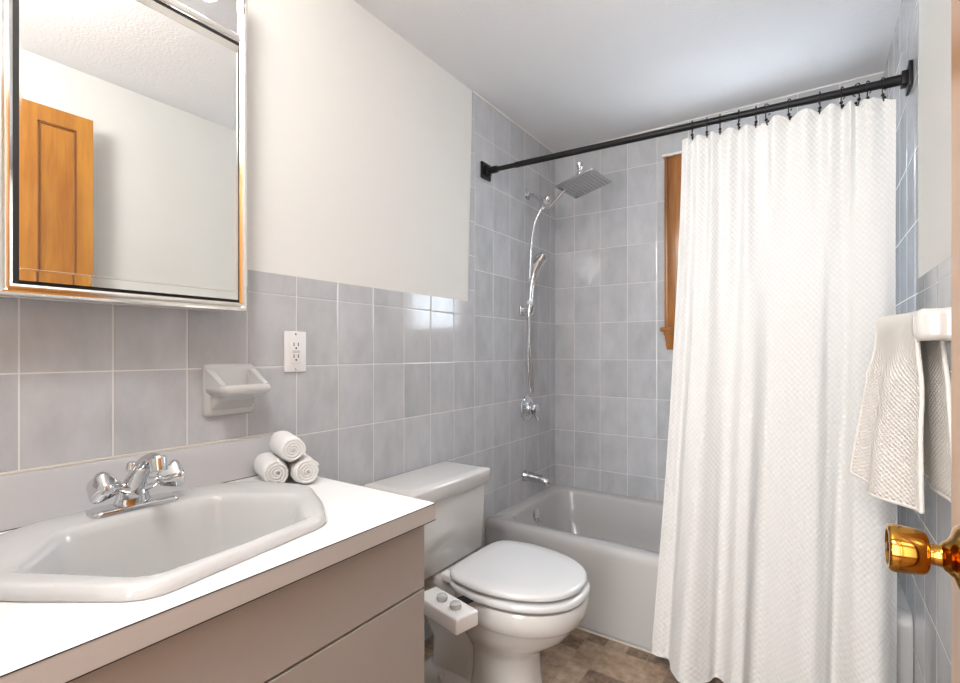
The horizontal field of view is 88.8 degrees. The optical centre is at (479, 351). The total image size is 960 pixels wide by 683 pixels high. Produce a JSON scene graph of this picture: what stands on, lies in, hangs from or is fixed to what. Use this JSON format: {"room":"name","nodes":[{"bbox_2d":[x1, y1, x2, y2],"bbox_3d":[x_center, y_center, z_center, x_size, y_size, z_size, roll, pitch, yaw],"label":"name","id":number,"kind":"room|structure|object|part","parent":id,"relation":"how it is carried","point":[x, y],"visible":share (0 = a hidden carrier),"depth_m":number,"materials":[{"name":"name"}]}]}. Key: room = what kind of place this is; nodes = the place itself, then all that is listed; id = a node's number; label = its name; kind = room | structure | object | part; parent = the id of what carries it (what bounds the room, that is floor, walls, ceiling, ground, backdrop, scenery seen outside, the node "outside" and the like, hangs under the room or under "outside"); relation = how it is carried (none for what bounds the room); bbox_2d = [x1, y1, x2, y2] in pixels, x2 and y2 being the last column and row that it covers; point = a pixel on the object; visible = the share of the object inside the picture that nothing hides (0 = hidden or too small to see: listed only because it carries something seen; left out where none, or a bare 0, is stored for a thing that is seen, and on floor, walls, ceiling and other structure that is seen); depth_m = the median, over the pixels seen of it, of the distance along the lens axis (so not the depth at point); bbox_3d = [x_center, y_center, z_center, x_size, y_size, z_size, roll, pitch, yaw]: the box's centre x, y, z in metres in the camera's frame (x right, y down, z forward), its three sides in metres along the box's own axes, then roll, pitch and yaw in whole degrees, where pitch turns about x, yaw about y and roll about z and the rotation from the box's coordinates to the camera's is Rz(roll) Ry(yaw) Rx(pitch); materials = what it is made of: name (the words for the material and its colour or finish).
{"room":"bathroom","nodes":[
{"label":"bathroom","id":0,"kind":"room"},
{"bbox_2d":[0,0,554,640],"bbox_3d":[-0.370,-0.018,1.780,0.120,2.275,2.930,0,0,34],"label":"wall","id":1,"kind":"structure","parent":0,"point":[376,233],"depth_m":1.60,"materials":[{"name":"tile"}]},
{"bbox_2d":[0,0,246,312],"bbox_3d":[-0.704,-0.503,1.014,0.192,0.814,0.441,0,0,34],"label":"upper cabinet","id":2,"kind":"object","parent":1,"relation":"attached to","point":[123,123],"visible":1,"depth_m":0.97,"materials":[{"name":"mirror"}]},
{"bbox_3d":[-0.682,-0.133,1.002,0.001,0.019,0.386,0,0,34],"label":"mirror rail","id":3,"kind":"part","parent":2,"relation":"part of","materials":[{"name":"silver metal"}]},
{"bbox_3d":[-0.681,-0.716,1.001,0.005,0.014,0.386,0,0,34],"label":"mirror rail","id":4,"kind":"part","parent":2,"relation":"part of","materials":[{"name":"silver metal"}]},
{"bbox_2d":[0,435,273,531],"bbox_3d":[-0.819,0.281,0.999,0.019,0.103,0.891,0,0,34],"label":"backsplash","id":5,"kind":"structure","parent":1,"relation":"attached to","point":[26,498],"depth_m":1.00,"materials":[{"name":"laminate"}]},
{"bbox_2d":[202,363,270,416],"bbox_3d":[-0.608,0.096,1.236,0.101,0.132,0.131,0,0,34],"label":"soap dish","id":6,"kind":"object","parent":1,"relation":"attached to","point":[227,389],"visible":1,"depth_m":1.23,"materials":[{"name":"ceramic"}]},
{"bbox_2d":[205,368,270,396],"bbox_3d":[-0.603,0.075,1.233,0.089,0.066,0.129,0,0,34],"label":"tray","id":7,"kind":"object","parent":6,"relation":"on","point":[219,382],"depth_m":1.22,"materials":[{"name":"ceramic"}]},
{"bbox_2d":[284,331,305,371],"bbox_3d":[-0.536,-0.001,1.423,0.009,0.118,0.072,0,0,34],"label":"wall outlet","id":8,"kind":"object","parent":1,"relation":"attached to","point":[294,341],"visible":1,"depth_m":1.42,"materials":[{"name":"white plastic"}]},
{"bbox_2d":[291,339,300,363],"bbox_3d":[-0.535,-0.001,1.422,0.004,0.070,0.034,0,0,34],"label":"receptacle","id":9,"kind":"object","parent":8,"relation":"attached to","point":[295,343],"depth_m":1.42,"materials":[{"name":"white plastic"}]},
{"bbox_2d":[520,395,538,421],"bbox_3d":[0.272,0.295,2.554,0.066,0.140,0.140,0,0,34],"label":"shower valve","id":10,"kind":"object","parent":1,"relation":"attached to","point":[528,407],"visible":1,"depth_m":2.53,"materials":[{"name":"silver metal"}]},
{"bbox_3d":[0.287,0.295,2.544,0.030,0.053,0.058,0,0,34],"label":"valve knob","id":11,"kind":"part","parent":10,"relation":"part of","materials":[{"name":"silver metal"}]},
{"bbox_2d":[519,209,546,393],"bbox_3d":[0.278,-0.264,2.491,0.146,0.958,0.095,0,0,34],"label":"shower","id":12,"kind":"object","parent":1,"relation":"attached to","point":[539,259],"visible":1,"depth_m":2.50,"materials":[{"name":"silver metal"}]},
{"bbox_2d":[525,305,533,313],"bbox_3d":[0.253,-0.216,2.494,0.045,0.048,0.042,0,0,34],"label":"knob","id":13,"kind":"object","parent":12,"relation":"on","point":[529,308],"depth_m":2.48,"materials":[{"name":"silver metal"}]},
{"bbox_3d":[0.289,-0.339,2.475,0.110,0.320,0.060,0,0,34],"label":"handle","id":14,"kind":"part","parent":12,"relation":"part of","materials":[{"name":"silver metal"}]},
{"bbox_2d":[522,470,549,485],"bbox_3d":[0.293,0.647,2.513,0.148,0.064,0.058,0,0,34],"label":"tub spout","id":15,"kind":"object","parent":1,"relation":"attached to","point":[529,476],"visible":1,"depth_m":2.50,"materials":[{"name":"silver metal"}]},
{"bbox_2d":[524,174,576,210],"bbox_3d":[0.354,-0.802,2.487,0.300,0.151,0.060,0,0,41],"label":"pipe","id":16,"kind":"object","parent":1,"relation":"attached to","point":[544,202],"visible":0.88,"depth_m":2.50,"materials":[{"name":"silver metal"}]},
{"bbox_3d":[0.411,-0.806,2.456,0.174,0.143,0.018,0,0,36],"label":"extension arm","id":17,"kind":"part","parent":16,"relation":"part of","materials":[{"name":"silver metal"}]},
{"bbox_2d":[555,162,610,198],"bbox_3d":[0.509,-0.864,2.414,0.201,0.133,0.206,0,0,41],"label":"shower head","id":18,"kind":"object","parent":16,"relation":"attached to","point":[583,183],"visible":1,"depth_m":2.40},
{"bbox_2d":[481,60,912,181],"bbox_3d":[0.649,-0.819,1.848,1.487,0.090,0.074,0,0,32],"label":"curtain rod","id":19,"kind":"object","parent":1,"relation":"attached to","point":[905,79],"visible":1,"depth_m":1.71,"materials":[{"name":"black metal"}]},
{"bbox_2d":[691,120,693,139],"bbox_3d":[0.768,-0.800,1.773,0.010,0.073,0.039,0,1,30],"label":"curtain hook","id":20,"kind":"object","parent":19,"relation":"hanging from","point":[692,134],"visible":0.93,"depth_m":1.76,"materials":[{"name":"black metal"}]},
{"bbox_2d":[718,114,720,134],"bbox_3d":[0.844,-0.799,1.724,0.010,0.074,0.039,0,0,26],"label":"curtain hook","id":21,"kind":"object","parent":19,"relation":"hanging from","point":[719,129],"visible":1,"depth_m":1.71,"materials":[{"name":"black metal"}]},
{"bbox_2d":[737,110,740,129],"bbox_3d":[0.895,-0.799,1.692,0.010,0.073,0.039,0,0,37],"label":"curtain hook","id":22,"kind":"object","parent":19,"relation":"hanging from","point":[738,123],"visible":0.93,"depth_m":1.68,"materials":[{"name":"black metal"}]},
{"bbox_2d":[754,106,757,127],"bbox_3d":[0.937,-0.798,1.665,0.010,0.074,0.039,0,0,24],"label":"curtain hook","id":23,"kind":"object","parent":19,"relation":"hanging from","point":[756,121],"visible":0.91,"depth_m":1.66,"materials":[{"name":"black metal"}]},
{"bbox_2d":[764,103,770,124],"bbox_3d":[0.966,-0.798,1.646,0.039,0.074,0.010,0,0,-29],"label":"curtain hook","id":24,"kind":"object","parent":19,"relation":"hanging from","point":[766,120],"visible":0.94,"depth_m":1.64,"materials":[{"name":"black metal"}]},
{"bbox_2d":[651,97,896,682],"bbox_3d":[0.903,0.154,1.571,0.680,1.868,0.213,0,0,34],"label":"shower curtain","id":25,"kind":"object","parent":19,"relation":"hanging from","point":[772,566],"visible":0.94,"depth_m":1.58,"materials":[{"name":"white fabric"}]},
{"bbox_2d":[787,98,791,119],"bbox_3d":[1.020,-0.797,1.612,0.039,0.073,0.010,0,0,-38],"label":"curtain hook","id":26,"kind":"object","parent":19,"relation":"hanging from","point":[788,114],"visible":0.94,"depth_m":1.60,"materials":[{"name":"black metal"}]},
{"bbox_2d":[818,91,821,113],"bbox_3d":[1.087,-0.796,1.569,0.010,0.073,0.039,0,0,29],"label":"curtain hook","id":27,"kind":"object","parent":19,"relation":"hanging from","point":[819,102],"visible":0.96,"depth_m":1.56,"materials":[{"name":"black metal"}]},
{"bbox_2d":[839,86,844,108],"bbox_3d":[1.138,-0.796,1.537,0.039,0.073,0.010,0,0,-36],"label":"curtain hook","id":28,"kind":"object","parent":19,"relation":"hanging from","point":[841,101],"visible":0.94,"depth_m":1.53,"materials":[{"name":"black metal"}]},
{"bbox_2d":[852,83,860,105],"bbox_3d":[1.167,-0.795,1.518,0.010,0.073,0.039,0,0,6],"label":"curtain hook","id":29,"kind":"object","parent":19,"relation":"hanging from","point":[858,98],"visible":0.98,"depth_m":1.51,"materials":[{"name":"black metal"}]},
{"bbox_2d":[866,80,870,98],"bbox_3d":[1.192,-0.795,1.502,0.039,0.074,0.010,0,0,-32],"label":"curtain hook","id":30,"kind":"object","parent":19,"relation":"hanging from","point":[867,97],"visible":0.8,"depth_m":1.50,"materials":[{"name":"black metal"}]},
{"bbox_2d":[881,77,886,100],"bbox_3d":[1.222,-0.794,1.483,0.039,0.074,0.010,0,0,-31],"label":"curtain hook","id":31,"kind":"object","parent":19,"relation":"hanging from","point":[883,96],"visible":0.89,"depth_m":1.48,"materials":[{"name":"black metal"}]},
{"bbox_2d":[424,628,723,682],"bbox_3d":[0.270,1.170,1.294,1.725,0.100,3.010,0,0,34],"label":"floor","id":32,"kind":"structure","parent":0,"point":[583,656],"depth_m":1.77,"materials":[{"name":"tile"}]},
{"bbox_2d":[69,525,423,682],"bbox_3d":[-0.596,0.744,0.856,0.530,0.752,0.904,0,0,34],"label":"vanity cabinet","id":33,"kind":"object","parent":32,"relation":"on","point":[359,618],"visible":0.62,"depth_m":0.85,"materials":[{"name":"beige laminate"}]},
{"bbox_2d":[0,432,435,682],"bbox_3d":[-0.587,0.296,0.854,0.565,0.143,0.913,0,0,34],"label":"countertop","id":34,"kind":"structure","parent":33,"relation":"on","point":[41,642],"depth_m":0.81,"materials":[{"name":"white laminate"}]},
{"bbox_2d":[0,481,325,601],"bbox_3d":[-0.550,0.393,0.895,0.463,0.166,0.590,0,0,34],"label":"sink","id":35,"kind":"object","parent":34,"relation":"in","point":[161,549],"visible":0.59,"depth_m":0.90,"materials":[{"name":"white ceramic"}]},
{"bbox_2d":[86,453,184,517],"bbox_3d":[-0.680,0.251,0.968,0.152,0.117,0.161,0,0,-16],"label":"sink faucet","id":36,"kind":"object","parent":35,"relation":"on","point":[133,493],"visible":1,"depth_m":0.96,"materials":[{"name":"silver metal"}]},
{"bbox_3d":[-0.711,0.255,0.931,0.058,0.058,0.052,0,0,34],"label":"handle","id":37,"kind":"part","parent":36,"relation":"part of","materials":[{"name":"silver metal"}]},
{"bbox_3d":[-0.700,0.267,0.963,0.028,0.034,0.040,0,0,23],"label":"handle stem","id":38,"kind":"part","parent":36,"relation":"part of","materials":[{"name":"silver metal"}]},
{"bbox_3d":[-0.713,0.264,1.002,0.020,0.080,0.021,0,0,34],"label":"lift rod","id":39,"kind":"part","parent":36,"relation":"part of","materials":[{"name":"silver metal"}]},
{"bbox_3d":[-0.690,0.304,0.981,0.053,0.009,0.154,0,0,34],"label":"plate","id":40,"kind":"part","parent":36,"relation":"part of","materials":[{"name":"silver metal"}]},
{"bbox_3d":[-0.660,0.251,0.960,0.143,0.117,0.068,0,0,34],"label":"spout","id":41,"kind":"part","parent":36,"relation":"part of","materials":[{"name":"silver metal"}]},
{"bbox_3d":[-0.672,0.267,1.004,0.040,0.034,0.028,0,0,-44],"label":"handle stem","id":42,"kind":"part","parent":36,"relation":"part of","materials":[{"name":"silver metal"}]},
{"bbox_3d":[-0.646,0.255,1.026,0.058,0.058,0.052,0,0,34],"label":"handle","id":43,"kind":"part","parent":36,"relation":"part of","materials":[{"name":"silver metal"}]},
{"bbox_2d":[254,452,287,482],"bbox_3d":[-0.535,0.297,1.255,0.067,0.069,0.152,0,0,-33],"label":"rolled towel","id":44,"kind":"object","parent":34,"relation":"on","point":[269,466],"visible":0.92,"depth_m":1.20,"materials":[{"name":"white fabric"}]},
{"bbox_2d":[284,453,318,483],"bbox_3d":[-0.465,0.297,1.268,0.067,0.069,0.148,0,0,-33],"label":"rolled towel","id":45,"kind":"object","parent":34,"relation":"on","point":[304,470],"visible":0.88,"depth_m":1.21,"materials":[{"name":"white fabric"}]},
{"bbox_2d":[269,431,305,461],"bbox_3d":[-0.497,0.241,1.258,0.063,0.066,0.152,0,0,-33],"label":"rolled towel","id":46,"kind":"object","parent":45,"relation":"on","point":[284,444],"visible":1,"depth_m":1.20,"materials":[{"name":"white fabric"}]},
{"bbox_3d":[-0.258,0.771,0.899,0.020,0.498,0.452,0,0,34],"label":"cabinet door","id":47,"kind":"part","parent":33,"relation":"part of","materials":[{"name":"beige laminate"}]},
{"bbox_2d":[363,461,589,682],"bbox_3d":[0.013,0.778,1.618,0.679,0.684,0.452,0,0,34],"label":"toilet","id":48,"kind":"object","parent":32,"relation":"on","point":[528,598],"visible":0.88,"depth_m":1.56,"materials":[{"name":"ceramic"}]},
{"bbox_3d":[-0.174,0.463,1.744,0.228,0.054,0.449,0,0,34],"label":"tank lid","id":49,"kind":"part","parent":48,"relation":"part of","materials":[{"name":"white ceramic"}]},
{"bbox_2d":[424,587,477,634],"bbox_3d":[-0.057,0.724,1.431,0.190,0.058,0.190,0,0,-43],"label":"bidet attachment","id":50,"kind":"object","parent":48,"relation":"attached to","point":[454,614],"visible":0.9,"depth_m":1.35,"materials":[{"name":"white plastic"}]},
{"bbox_3d":[-0.109,0.705,1.406,0.033,0.019,0.033,0,0,34],"label":"control knob","id":51,"kind":"part","parent":50,"relation":"part of","materials":[{"name":"grey plastic"}]},
{"bbox_3d":[-0.068,0.705,1.362,0.033,0.019,0.033,0,0,34],"label":"control knob","id":52,"kind":"part","parent":50,"relation":"part of","materials":[{"name":"grey plastic"}]},
{"bbox_3d":[-0.035,0.735,1.461,0.116,0.005,0.045,0,0,-43],"label":"mounting arm","id":53,"kind":"part","parent":50,"relation":"part of"},
{"bbox_3d":[-0.176,0.617,1.745,0.208,0.250,0.425,0,0,34],"label":"tank","id":54,"kind":"part","parent":48,"relation":"part of","materials":[{"name":"white ceramic"}]},
{"bbox_3d":[0.140,0.698,1.570,0.398,0.020,0.382,0,0,34],"label":"seat lid","id":55,"kind":"part","parent":48,"relation":"part of","materials":[{"name":"plastic"}]},
{"bbox_3d":[0.144,0.729,1.567,0.405,0.022,0.388,0,0,34],"label":"seat","id":56,"kind":"part","parent":48,"relation":"part of","materials":[{"name":"plastic"}]},
{"bbox_2d":[485,484,913,682],"bbox_3d":[0.843,0.944,2.132,1.484,0.352,0.736,0,0,34],"label":"bathtub","id":57,"kind":"object","parent":32,"relation":"on","point":[615,538],"visible":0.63,"depth_m":2.02,"materials":[{"name":"ceramic"}]},
{"bbox_3d":[0.290,0.836,2.509,0.018,0.072,0.072,0,0,34],"label":"overflow plate","id":58,"kind":"part","parent":57,"relation":"part of","materials":[{"name":"silver metal"}]},
{"bbox_2d":[577,626,668,659],"bbox_3d":[0.632,1.116,1.824,1.485,0.008,0.010,0,0,34],"label":"trim","id":59,"kind":"structure","parent":57,"relation":"attached to","point":[578,627],"depth_m":1.89,"materials":[{"name":"white"}]},
{"bbox_2d":[354,0,901,152],"bbox_3d":[0.292,-1.205,1.327,1.725,0.100,2.930,0,0,34],"label":"ceiling","id":60,"kind":"structure","parent":0,"point":[572,74],"depth_m":1.89,"materials":[{"name":"white paint"}]},
{"bbox_2d":[555,73,883,501],"bbox_3d":[1.085,-0.018,2.486,1.485,2.275,0.120,0,0,34],"label":"wall","id":61,"kind":"structure","parent":0,"point":[613,361],"depth_m":2.65,"materials":[{"name":"tile"}]},
{"bbox_2d":[660,151,681,349],"bbox_3d":[1.257,-0.507,2.337,0.735,0.990,0.172,0,0,34],"label":"window","id":62,"kind":"structure","parent":61,"relation":"in","point":[672,161],"depth_m":2.47,"materials":[{"name":"brown wood"}]},
{"bbox_2d":[473,71,883,152],"bbox_3d":[0.815,-1.154,2.094,1.488,0.007,0.838,0,0,34],"label":"trim","id":63,"kind":"structure","parent":61,"relation":"attached to","point":[882,71],"depth_m":2.33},
{"bbox_2d":[884,0,950,682],"bbox_3d":[0.955,-0.018,0.874,0.120,2.275,2.930,0,0,34],"label":"wall","id":64,"kind":"structure","parent":0,"point":[922,31],"depth_m":1.26,"materials":[{"name":"tile"}]},
{"bbox_2d":[912,306,950,341],"bbox_3d":[0.976,-0.051,1.083,0.081,0.083,0.529,0,0,34],"label":"towel bar","id":65,"kind":"object","parent":64,"relation":"attached to","point":[928,324],"visible":0.53,"depth_m":0.89,"materials":[{"name":"white ceramic"}]},
{"bbox_2d":[849,311,950,513],"bbox_3d":[0.924,0.121,1.070,0.123,0.424,0.452,0,0,28],"label":"towel","id":66,"kind":"object","parent":65,"relation":"hanging from","point":[903,435],"visible":0.92,"depth_m":1.00,"materials":[{"name":"white fabric"}]},
{"bbox_3d":[-0.501,-0.017,0.167,1.485,2.275,0.120,0,0,34],"label":"wall","id":67,"kind":"structure","parent":0,"visible":0},
{"bbox_2d":[885,0,959,682],"bbox_3d":[0.301,0.091,0.199,0.144,2.033,0.824,0,0,34],"label":"door","id":68,"kind":"structure","parent":67,"relation":"in","point":[908,550],"depth_m":0.52,"materials":[{"name":"brown wood"}]},
{"bbox_3d":[0.469,0.212,0.518,0.060,0.066,0.066,0,0,34],"label":"knob","id":69,"kind":"part","parent":68,"relation":"part of","materials":[{"name":"gold metal"}]}
]}

